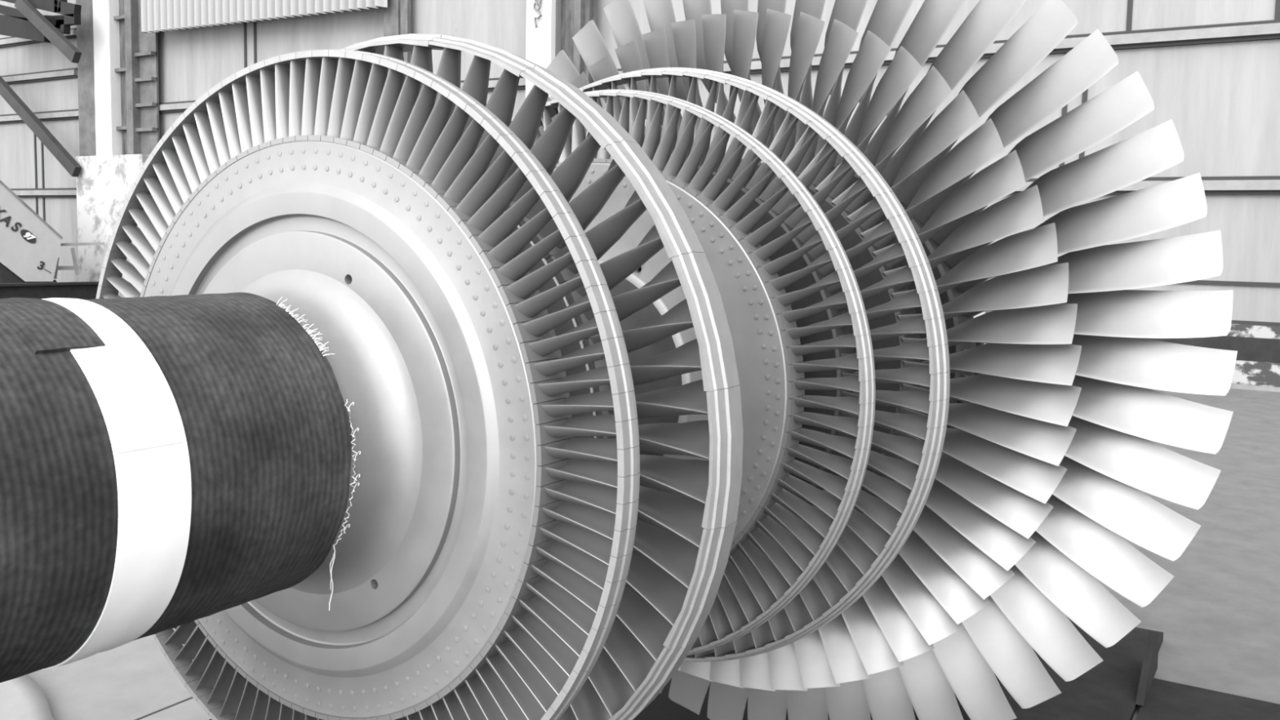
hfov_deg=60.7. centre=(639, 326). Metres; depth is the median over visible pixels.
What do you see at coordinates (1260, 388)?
trim
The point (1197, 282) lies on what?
trim
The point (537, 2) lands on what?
hook
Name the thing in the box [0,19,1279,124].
trim
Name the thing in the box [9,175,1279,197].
trim
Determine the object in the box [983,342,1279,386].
trim
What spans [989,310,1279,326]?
trim
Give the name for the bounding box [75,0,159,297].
lattice column
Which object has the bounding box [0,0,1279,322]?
wall
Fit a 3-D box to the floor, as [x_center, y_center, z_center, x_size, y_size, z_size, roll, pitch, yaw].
[-15.521,0.109,16.403,57.600,0.187,18.750,4,6,31]
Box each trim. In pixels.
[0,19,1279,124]
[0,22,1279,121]
[0,27,76,48]
[0,67,77,84]
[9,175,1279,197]
[33,0,1279,221]
[134,697,192,719]
[973,311,1279,338]
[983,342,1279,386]
[985,335,1279,363]
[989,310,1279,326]
[994,275,1279,287]
[1230,383,1279,391]
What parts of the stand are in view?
bed plate, plate, upright plate, plate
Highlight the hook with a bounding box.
[533,0,542,27]
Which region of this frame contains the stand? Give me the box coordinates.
[208,342,1279,719]
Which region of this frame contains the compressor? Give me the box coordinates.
[0,180,104,283]
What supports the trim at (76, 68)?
attached to the wall
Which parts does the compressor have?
towing frame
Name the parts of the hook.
chain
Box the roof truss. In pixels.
[0,0,81,43]
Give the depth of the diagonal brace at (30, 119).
25.07 m
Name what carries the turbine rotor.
on the stand
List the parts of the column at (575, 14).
plate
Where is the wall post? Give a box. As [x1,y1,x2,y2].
[383,0,410,63]
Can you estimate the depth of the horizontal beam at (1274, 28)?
13.69 m
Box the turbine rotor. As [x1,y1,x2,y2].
[0,0,1237,719]
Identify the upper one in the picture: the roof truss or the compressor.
the roof truss
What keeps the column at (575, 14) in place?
on the floor
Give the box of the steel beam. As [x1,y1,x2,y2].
[0,281,98,299]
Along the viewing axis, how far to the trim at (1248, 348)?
13.09 m
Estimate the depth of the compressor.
22.91 m
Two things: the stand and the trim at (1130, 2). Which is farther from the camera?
the trim at (1130, 2)
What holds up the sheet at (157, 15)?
attached to the lattice column at (117, 65)
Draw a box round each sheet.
[0,674,54,719]
[141,0,387,33]
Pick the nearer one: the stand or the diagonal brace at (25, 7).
the stand
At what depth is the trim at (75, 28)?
26.48 m
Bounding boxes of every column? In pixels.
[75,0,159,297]
[525,0,595,100]
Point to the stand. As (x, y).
(1113, 689)
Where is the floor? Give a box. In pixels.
[27,388,1279,719]
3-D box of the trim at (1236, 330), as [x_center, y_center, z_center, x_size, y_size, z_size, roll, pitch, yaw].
[2.643,-0.287,16.089,26.400,0.144,0.186,4,6,31]
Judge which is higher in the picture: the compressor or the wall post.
the wall post
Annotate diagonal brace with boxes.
[0,75,81,177]
[13,0,81,63]
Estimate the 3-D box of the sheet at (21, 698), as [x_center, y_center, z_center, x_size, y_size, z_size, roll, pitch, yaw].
[-2.772,1.319,3.623,1.320,0.080,2.458,-4,7,-43]

